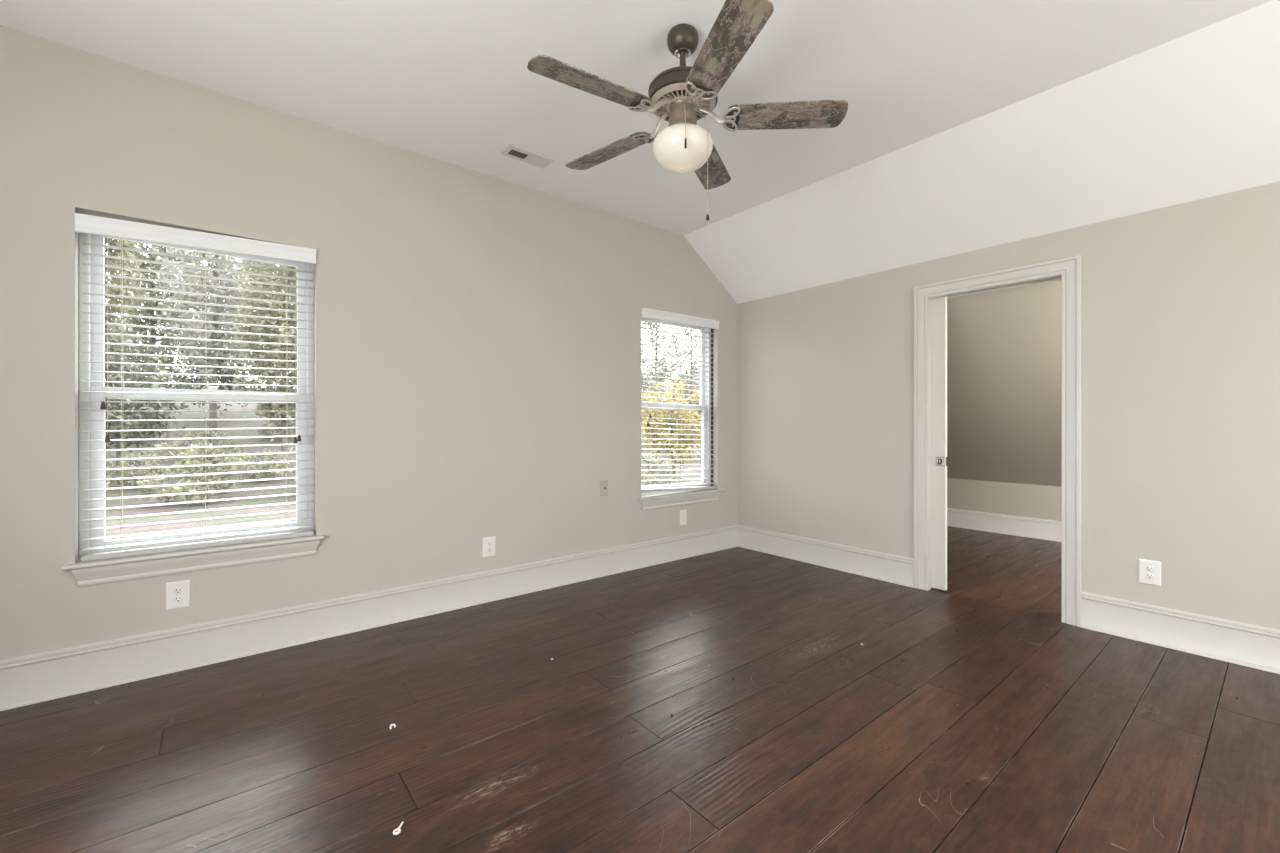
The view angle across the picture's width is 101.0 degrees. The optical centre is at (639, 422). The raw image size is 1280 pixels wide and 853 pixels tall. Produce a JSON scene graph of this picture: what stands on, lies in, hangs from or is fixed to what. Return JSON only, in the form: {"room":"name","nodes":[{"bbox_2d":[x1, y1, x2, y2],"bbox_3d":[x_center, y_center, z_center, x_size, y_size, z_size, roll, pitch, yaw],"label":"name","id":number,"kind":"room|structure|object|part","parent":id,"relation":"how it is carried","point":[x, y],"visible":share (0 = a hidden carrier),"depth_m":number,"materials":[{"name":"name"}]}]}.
{"room":"empty bedroom","nodes":[
{"label":"empty bedroom","id":0,"kind":"room"},
{"bbox_2d":[0,25,737,659],"bbox_3d":[-0.274,-0.164,4.076,8.232,2.863,0.165,0,0,-39],"label":"wall","id":1,"kind":"structure","parent":0,"point":[477,335],"depth_m":2.96,"materials":[{"name":"beige paint"}]},
{"bbox_2d":[166,580,189,609],"bbox_3d":[-2.145,0.800,2.450,0.086,0.126,0.008,0,0,-39],"label":"power outlet","id":2,"kind":"object","parent":1,"relation":"attached to","point":[178,592],"visible":1,"depth_m":2.45,"materials":[{"name":"white plastic"}]},
{"bbox_2d":[173,596,182,602],"bbox_3d":[-2.143,0.820,2.448,0.034,0.029,0.002,0,0,-39],"label":"receptacle","id":3,"kind":"object","parent":2,"relation":"attached to","point":[176,599],"depth_m":2.45,"materials":[{"name":"white plastic"}]},
{"bbox_2d":[173,587,182,593],"bbox_3d":[-2.143,0.780,2.448,0.034,0.029,0.002,0,0,-39],"label":"receptacle","id":4,"kind":"object","parent":2,"relation":"attached to","point":[176,590],"depth_m":2.45,"materials":[{"name":"white plastic"}]},
{"bbox_2d":[62,213,323,586],"bbox_3d":[-2.104,-0.111,2.573,0.944,1.617,0.213,0,0,-39],"label":"window","id":5,"kind":"structure","parent":1,"relation":"in","point":[93,572],"depth_m":2.43,"materials":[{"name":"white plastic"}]},
{"bbox_2d":[75,213,315,561],"bbox_3d":[-2.075,-0.160,2.539,0.879,1.513,0.082,0,0,-39],"label":"window blind","id":6,"kind":"object","parent":5,"relation":"attached to","point":[89,224],"visible":1,"depth_m":2.51,"materials":[{"name":"white plastic"}]},
{"bbox_3d":[-2.339,-0.461,2.299,0.002,0.748,0.006,0,0,-39],"label":"lift cord","id":7,"kind":"part","parent":6,"relation":"part of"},
{"bbox_3d":[-2.328,-0.390,2.308,0.002,0.892,0.006,0,0,-39],"label":"lift cord","id":8,"kind":"part","parent":6,"relation":"part of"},
{"bbox_3d":[-2.317,-0.129,2.360,0.004,1.426,0.057,0,0,-39],"label":"ladder cord","id":9,"kind":"part","parent":6,"relation":"part of","materials":[{"name":"white fabric"}]},
{"bbox_3d":[-2.081,0.586,2.551,0.854,0.021,0.052,0,0,-39],"label":"rail","id":10,"kind":"part","parent":6,"relation":"part of","materials":[{"name":"white plastic"}]},
{"bbox_3d":[-2.092,-0.134,2.542,0.004,1.436,0.057,0,0,-39],"label":"ladder cord","id":11,"kind":"part","parent":6,"relation":"part of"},
{"bbox_3d":[-1.839,-0.139,2.747,0.004,1.447,0.057,0,0,-39],"label":"ladder cord","id":12,"kind":"part","parent":6,"relation":"part of","materials":[{"name":"white fabric"}]},
{"bbox_3d":[-1.789,-0.390,2.743,0.004,0.936,0.007,0,0,-2],"label":"lift cord","id":13,"kind":"part","parent":6,"relation":"part of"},
{"bbox_3d":[-1.781,-0.395,2.749,0.010,0.927,0.004,0,0,-9],"label":"lift cord","id":14,"kind":"part","parent":6,"relation":"part of","materials":[{"name":"white fabric"}]},
{"bbox_3d":[-2.152,-0.499,2.636,0.822,0.780,0.026,0,0,-39],"label":"sash","id":15,"kind":"part","parent":5,"relation":"part of","materials":[{"name":"white plastic"}]},
{"bbox_3d":[-2.133,0.211,2.612,0.822,0.746,0.032,0,0,-39],"label":"sash","id":16,"kind":"part","parent":5,"relation":"part of","materials":[{"name":"white plastic"}]},
{"bbox_2d":[0,525,737,710],"bbox_3d":[-1.183,1.050,3.217,5.408,0.197,0.026,0,0,-39],"label":"baseboard","id":17,"kind":"structure","parent":1,"relation":"attached to","point":[30,679],"depth_m":2.74,"materials":[{"name":"paint"}]},
{"bbox_2d":[483,536,495,557],"bbox_3d":[-0.971,0.800,3.400,0.086,0.126,0.008,0,0,-39],"label":"power outlet","id":18,"kind":"object","parent":1,"relation":"attached to","point":[489,543],"visible":1,"depth_m":3.40,"materials":[{"name":"white plastic"}]},
{"bbox_2d":[600,480,607,495],"bbox_3d":[-0.268,0.493,3.968,0.073,0.118,0.009,0,0,-39],"label":"jack plate","id":19,"kind":"object","parent":1,"relation":"attached to","point":[604,483],"visible":1,"depth_m":3.96,"materials":[{"name":"beige plastic"}]},
{"bbox_2d":[637,317,725,509],"bbox_3d":[0.322,-0.111,4.535,0.998,1.617,0.213,0,0,-39],"label":"window","id":20,"kind":"structure","parent":1,"relation":"in","point":[661,499],"depth_m":4.71,"materials":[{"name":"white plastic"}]},
{"bbox_3d":[0.265,-0.499,4.592,0.828,0.780,0.026,0,0,-39],"label":"sash","id":21,"kind":"part","parent":20,"relation":"part of","materials":[{"name":"white plastic"}]},
{"bbox_3d":[0.285,0.211,4.568,0.828,0.746,0.032,0,0,-39],"label":"sash","id":22,"kind":"part","parent":20,"relation":"part of","materials":[{"name":"white plastic"}]},
{"bbox_3d":[0.277,-0.150,4.577,0.888,1.537,0.092,0,0,-39],"label":"frame","id":23,"kind":"part","parent":20,"relation":"part of","materials":[{"name":"white plastic"}]},
{"bbox_2d":[641,307,719,491],"bbox_3d":[0.342,-0.160,4.495,0.892,1.512,0.082,0,0,-39],"label":"window blind","id":24,"kind":"object","parent":20,"relation":"attached to","point":[648,313],"visible":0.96,"depth_m":4.48,"materials":[{"name":"white plastic"}]},
{"bbox_3d":[0.335,0.566,4.506,0.862,0.062,0.052,0,0,-39],"label":"rail","id":25,"kind":"part","parent":24,"relation":"part of","materials":[{"name":"white plastic"}]},
{"bbox_3d":[0.336,-0.150,4.507,0.004,1.429,0.057,0,0,-39],"label":"ladder cord","id":26,"kind":"part","parent":24,"relation":"part of","materials":[{"name":"white fabric"}]},
{"bbox_3d":[0.573,-0.144,4.699,0.004,1.444,0.057,0,0,-39],"label":"ladder cord","id":27,"kind":"part","parent":24,"relation":"part of","materials":[{"name":"white fabric"}]},
{"bbox_2d":[680,510,686,524],"bbox_3d":[0.369,0.806,4.484,0.076,0.126,0.008,0,0,-39],"label":"plate","id":28,"kind":"object","parent":1,"relation":"attached to","point":[683,513],"visible":1,"depth_m":4.48,"materials":[{"name":"white plastic"}]},
{"bbox_2d":[0,526,1279,852],"bbox_3d":[1.332,1.208,2.144,7.968,0.120,4.858,0,0,-39],"label":"floor","id":29,"kind":"structure","parent":0,"point":[967,717],"depth_m":1.95,"materials":[{"name":"brown wood"}]},
{"bbox_2d":[393,822,403,834],"bbox_3d":[-0.678,1.143,1.486,0.022,0.010,0.041,0,0,8],"label":"scrap","id":30,"kind":"object","parent":29,"relation":"on","point":[398,829],"visible":1,"depth_m":1.48,"materials":[{"name":"white paper"}]},
{"bbox_2d":[0,0,1279,303],"bbox_3d":[0.360,-1.381,1.358,5.468,0.628,4.858,0,0,-39],"label":"ceiling","id":31,"kind":"structure","parent":0,"point":[967,125],"depth_m":2.46,"materials":[{"name":"white paint"}]},
{"bbox_2d":[500,145,553,168],"bbox_3d":[-0.677,-1.591,3.162,0.290,0.011,0.126,0,0,-39],"label":"ceiling vent","id":32,"kind":"object","parent":31,"relation":"in","point":[511,151],"visible":1,"depth_m":3.15,"materials":[{"name":"white metal"}]},
{"bbox_2d":[527,0,847,223],"bbox_3d":[0.138,-1.186,2.151,1.237,0.818,1.251,0,0,-39],"label":"ceiling fan","id":33,"kind":"object","parent":31,"relation":"hanging from","point":[683,95],"visible":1,"depth_m":2.07,"materials":[{"name":"brown wood"}]},
{"bbox_3d":[-0.173,-1.240,1.936,0.481,0.006,0.142,0,12,-32],"label":"blade","id":34,"kind":"part","parent":33,"relation":"part of","materials":[{"name":"brown wood"}]},
{"bbox_3d":[-0.143,-1.240,2.420,0.481,0.006,0.142,0,12,40],"label":"blade","id":35,"kind":"part","parent":33,"relation":"part of","materials":[{"name":"brown wood"}]},
{"bbox_3d":[0.175,-1.110,2.157,0.244,0.146,0.244,0,0,-39],"label":"light globe","id":36,"kind":"part","parent":33,"relation":"part of","materials":[{"name":"white glass"}]},
{"bbox_3d":[0.241,-1.040,2.093,0.007,0.452,0.081,0,0,-40],"label":"pull chain","id":37,"kind":"part","parent":33,"relation":"part of","materials":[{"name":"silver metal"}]},
{"bbox_3d":[0.326,-1.240,2.541,0.142,0.006,0.481,-13,-5,21],"label":"blade","id":38,"kind":"part","parent":33,"relation":"part of","materials":[{"name":"brown wood"}]},
{"bbox_3d":[0.278,-1.240,1.758,0.142,0.006,0.481,12,-3,-14],"label":"blade","id":39,"kind":"part","parent":33,"relation":"part of","materials":[{"name":"brown wood"}]},
{"bbox_3d":[0.587,-1.240,2.132,0.481,0.006,0.142,0,-12,4],"label":"blade","id":40,"kind":"part","parent":33,"relation":"part of","materials":[{"name":"brown wood"}]},
{"bbox_2d":[947,280,1060,520],"bbox_3d":[3.492,0.001,3.893,2.589,2.334,4.858,0,0,-39],"label":"wall","id":41,"kind":"structure","parent":0,"point":[1004,346],"depth_m":4.46,"materials":[{"name":"beige paint"}]},
{"bbox_2d":[947,508,1060,541],"bbox_3d":[4.419,1.050,4.642,0.026,0.197,4.858,0,0,-39],"label":"baseboard","id":42,"kind":"structure","parent":41,"relation":"attached to","point":[1044,529],"depth_m":5.43,"materials":[{"name":"white paint"}]},
{"bbox_2d":[738,181,1279,629],"bbox_3d":[2.485,0.019,3.078,0.120,2.257,4.858,0,0,-39],"label":"wall","id":43,"kind":"structure","parent":0,"point":[1181,302],"depth_m":2.84,"materials":[{"name":"beige paint"}]},
{"bbox_2d":[914,255,1081,626],"bbox_3d":[2.064,0.102,3.582,0.143,2.093,1.480,0,0,-39],"label":"door frame","id":44,"kind":"structure","parent":43,"relation":"in","point":[930,300],"depth_m":3.53,"materials":[{"name":"paint"}]},
{"bbox_3d":[2.041,0.263,3.590,0.012,0.064,0.058,0,0,-39],"label":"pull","id":45,"kind":"part","parent":44,"relation":"part of","materials":[{"name":"silver metal"}]},
{"bbox_2d":[738,525,1279,673],"bbox_3d":[2.429,1.050,3.032,0.026,0.197,4.858,0,0,-39],"label":"baseboard","id":46,"kind":"structure","parent":43,"relation":"attached to","point":[1244,644],"depth_m":2.81,"materials":[{"name":"paint"}]},
{"bbox_2d":[1138,559,1160,585],"bbox_3d":[2.663,0.782,2.757,0.008,0.126,0.086,0,0,-39],"label":"power outlet","id":47,"kind":"object","parent":43,"relation":"attached to","point":[1149,571],"visible":1,"depth_m":2.75,"materials":[{"name":"white plastic"}]},
{"bbox_2d":[1145,573,1153,578],"bbox_3d":[2.661,0.801,2.755,0.002,0.029,0.034,0,0,-39],"label":"receptacle","id":48,"kind":"object","parent":47,"relation":"attached to","point":[1147,575],"depth_m":2.75,"materials":[{"name":"white plastic"}]},
{"bbox_2d":[1145,566,1153,571],"bbox_3d":[2.661,0.762,2.755,0.002,0.029,0.034,0,0,-39],"label":"receptacle","id":49,"kind":"object","parent":47,"relation":"attached to","point":[1147,568],"depth_m":2.75,"materials":[{"name":"white plastic"}]},
{"label":"outside","id":50,"kind":"structure","parent":0,"visible":0},
{"bbox_2d":[105,385,700,539],"bbox_3d":[-1.662,-0.352,17.951,140.000,9.000,150.000,0,0,-39],"label":"ground","id":51,"kind":"structure","parent":50,"point":[251,406],"depth_m":28.39,"materials":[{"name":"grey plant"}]},
{"bbox_2d":[105,309,138,367],"bbox_3d":[-56.440,-8.378,54.707,8.071,10.849,8.211,0,0,-32],"label":"tree","id":52,"kind":"object","parent":51,"relation":"on","point":[118,317],"visible":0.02,"depth_m":55.25,"materials":[{"name":"green plant"}]},
{"bbox_2d":[105,238,149,386],"bbox_3d":[-43.624,-10.255,40.958,8.171,20.344,7.772,0,0,1],"label":"tree","id":53,"kind":"object","parent":51,"relation":"on","point":[113,242],"visible":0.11,"depth_m":42.18,"materials":[{"name":"green plant"}]},
{"bbox_2d":[106,453,165,489],"bbox_3d":[-26.052,2.492,26.987,3.097,2.127,3.003,0,0,30],"label":"shrub","id":54,"kind":"object","parent":51,"relation":"on","point":[141,472],"visible":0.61,"depth_m":26.82,"materials":[{"name":"green plant"}]},
{"bbox_2d":[113,408,164,442],"bbox_3d":[-35.134,0.171,36.452,4.004,2.836,4.130,0,0,-26],"label":"shrub","id":55,"kind":"object","parent":51,"relation":"on","point":[129,408],"visible":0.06,"depth_m":36.32,"materials":[{"name":"green plant"}]},
{"bbox_2d":[105,318,200,467],"bbox_3d":[-29.039,-1.804,30.055,6.956,9.041,6.136,0,0,-33],"label":"tree","id":56,"kind":"object","parent":51,"relation":"on","point":[126,377],"visible":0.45,"depth_m":29.62,"materials":[{"name":"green plant"}]},
{"bbox_2d":[105,240,207,403],"bbox_3d":[-46.391,-11.653,50.598,7.772,20.344,8.171,0,0,-37],"label":"tree","id":57,"kind":"object","parent":51,"relation":"on","point":[150,284],"visible":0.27,"depth_m":49.61,"materials":[{"name":"green plant"}]},
{"bbox_2d":[128,439,266,507],"bbox_3d":[-21.189,2.458,25.370,5.005,3.545,5.162,0,0,36],"label":"shrub","id":58,"kind":"object","parent":51,"relation":"on","point":[187,452],"visible":0.83,"depth_m":24.95,"materials":[{"name":"green plant"}]},
{"bbox_2d":[175,251,241,361],"bbox_3d":[-49.060,-13.140,60.743,8.170,20.366,8.091,0,0,26],"label":"tree","id":59,"kind":"object","parent":51,"relation":"on","point":[193,252],"visible":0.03,"depth_m":59.93,"materials":[{"name":"green plant"}]},
{"bbox_2d":[158,302,260,415],"bbox_3d":[-36.930,-5.278,46.284,7.999,10.397,7.056,0,0,20],"label":"tree","id":60,"kind":"object","parent":51,"relation":"on","point":[222,379],"visible":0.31,"depth_m":45.23,"materials":[{"name":"green plant"}]},
{"bbox_2d":[177,427,248,463],"bbox_3d":[-26.469,1.563,32.685,3.754,2.659,3.872,0,0,-26],"label":"shrub","id":61,"kind":"object","parent":51,"relation":"on","point":[207,433],"visible":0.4,"depth_m":32.43,"materials":[{"name":"green plant"}]},
{"bbox_2d":[150,246,277,441],"bbox_3d":[-31.324,-8.671,39.123,7.351,20.127,7.217,0,0,-38],"label":"tree","id":62,"kind":"object","parent":51,"relation":"on","point":[215,291],"visible":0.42,"depth_m":37.94,"materials":[{"name":"green plant"}]},
{"bbox_2d":[220,258,291,407],"bbox_3d":[-39.333,-11.653,55.952,8.171,20.344,7.772,0,0,-24],"label":"tree","id":63,"kind":"object","parent":51,"relation":"on","point":[279,281],"visible":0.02,"depth_m":54.55,"materials":[{"name":"green plant"}]},
{"bbox_2d":[224,259,296,460],"bbox_3d":[-23.163,-5.763,34.740,6.809,16.954,6.476,0,0,36],"label":"tree","id":64,"kind":"object","parent":51,"relation":"on","point":[258,295],"visible":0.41,"depth_m":33.39,"materials":[{"name":"green plant"}]},
{"bbox_2d":[236,448,290,479],"bbox_3d":[-21.791,2.492,30.418,3.003,2.127,3.097,0,0,-27],"label":"shrub","id":65,"kind":"object","parent":51,"relation":"on","point":[267,466],"visible":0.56,"depth_m":30.17,"materials":[{"name":"green plant"}]},
{"bbox_2d":[254,410,294,439],"bbox_3d":[-28.441,0.171,42.018,4.004,2.836,4.130,0,0,18],"label":"shrub","id":66,"kind":"object","parent":51,"relation":"on","point":[264,432],"visible":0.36,"depth_m":41.26,"materials":[{"name":"green plant"}]},
{"bbox_2d":[264,437,295,490],"bbox_3d":[-17.101,2.458,28.543,5.005,3.545,5.162,0,0,32],"label":"shrub","id":67,"kind":"object","parent":51,"relation":"on","point":[288,465],"visible":0.08,"depth_m":27.16,"materials":[{"name":"green plant"}]},
{"bbox_2d":[275,267,296,343],"bbox_3d":[-31.432,-10.255,51.436,7.772,20.344,8.171,0,0,41],"label":"tree","id":68,"kind":"object","parent":51,"relation":"on","point":[294,267],"visible":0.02,"depth_m":48.98,"materials":[{"name":"green plant"}]},
{"bbox_2d":[641,372,658,427],"bbox_3d":[-0.676,-2.566,59.699,6.136,9.041,6.956,0,0,-12],"label":"tree","id":69,"kind":"object","parent":51,"relation":"on","point":[642,372],"visible":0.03,"depth_m":58.80,"materials":[{"name":"green plant"}]},
{"bbox_2d":[641,363,664,400],"bbox_3d":[0.993,-3.746,70.719,6.136,9.041,6.956,0,0,21],"label":"tree","id":70,"kind":"object","parent":51,"relation":"on","point":[641,363],"visible":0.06,"depth_m":69.51,"materials":[{"name":"green plant"}]},
{"bbox_2d":[641,450,682,484],"bbox_3d":[0.611,2.855,28.865,4.004,2.836,4.130,0,0,16],"label":"shrub","id":71,"kind":"object","parent":51,"relation":"on","point":[662,467],"visible":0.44,"depth_m":28.49,"materials":[{"name":"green plant"}]},
{"bbox_2d":[641,321,686,465],"bbox_3d":[1.432,-3.763,45.612,5.513,15.096,5.413,0,0,-1],"label":"tree","id":72,"kind":"object","parent":51,"relation":"on","point":[655,379],"visible":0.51,"depth_m":44.93,"materials":[{"name":"green plant"}]},
{"bbox_2d":[641,357,700,481],"bbox_3d":[2.738,-0.470,35.724,7.233,8.871,6.290,0,0,-9],"label":"tree","id":73,"kind":"object","parent":51,"relation":"on","point":[695,423],"visible":0.73,"depth_m":34.32,"materials":[{"name":"yellow plant"}]},
{"bbox_2d":[663,369,700,453],"bbox_3d":[5.096,-1.354,54.067,6.136,9.041,6.956,0,0,44],"label":"tree","id":74,"kind":"object","parent":51,"relation":"on","point":[688,377],"visible":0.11,"depth_m":53.18,"materials":[{"name":"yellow plant"}]},
{"bbox_2d":[673,327,699,403],"bbox_3d":[6.236,-5.534,64.438,5.598,15.096,5.468,0,0,-9],"label":"tree","id":75,"kind":"object","parent":51,"relation":"on","point":[684,331],"visible":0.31,"depth_m":63.89,"materials":[{"name":"green plant"}]}
]}

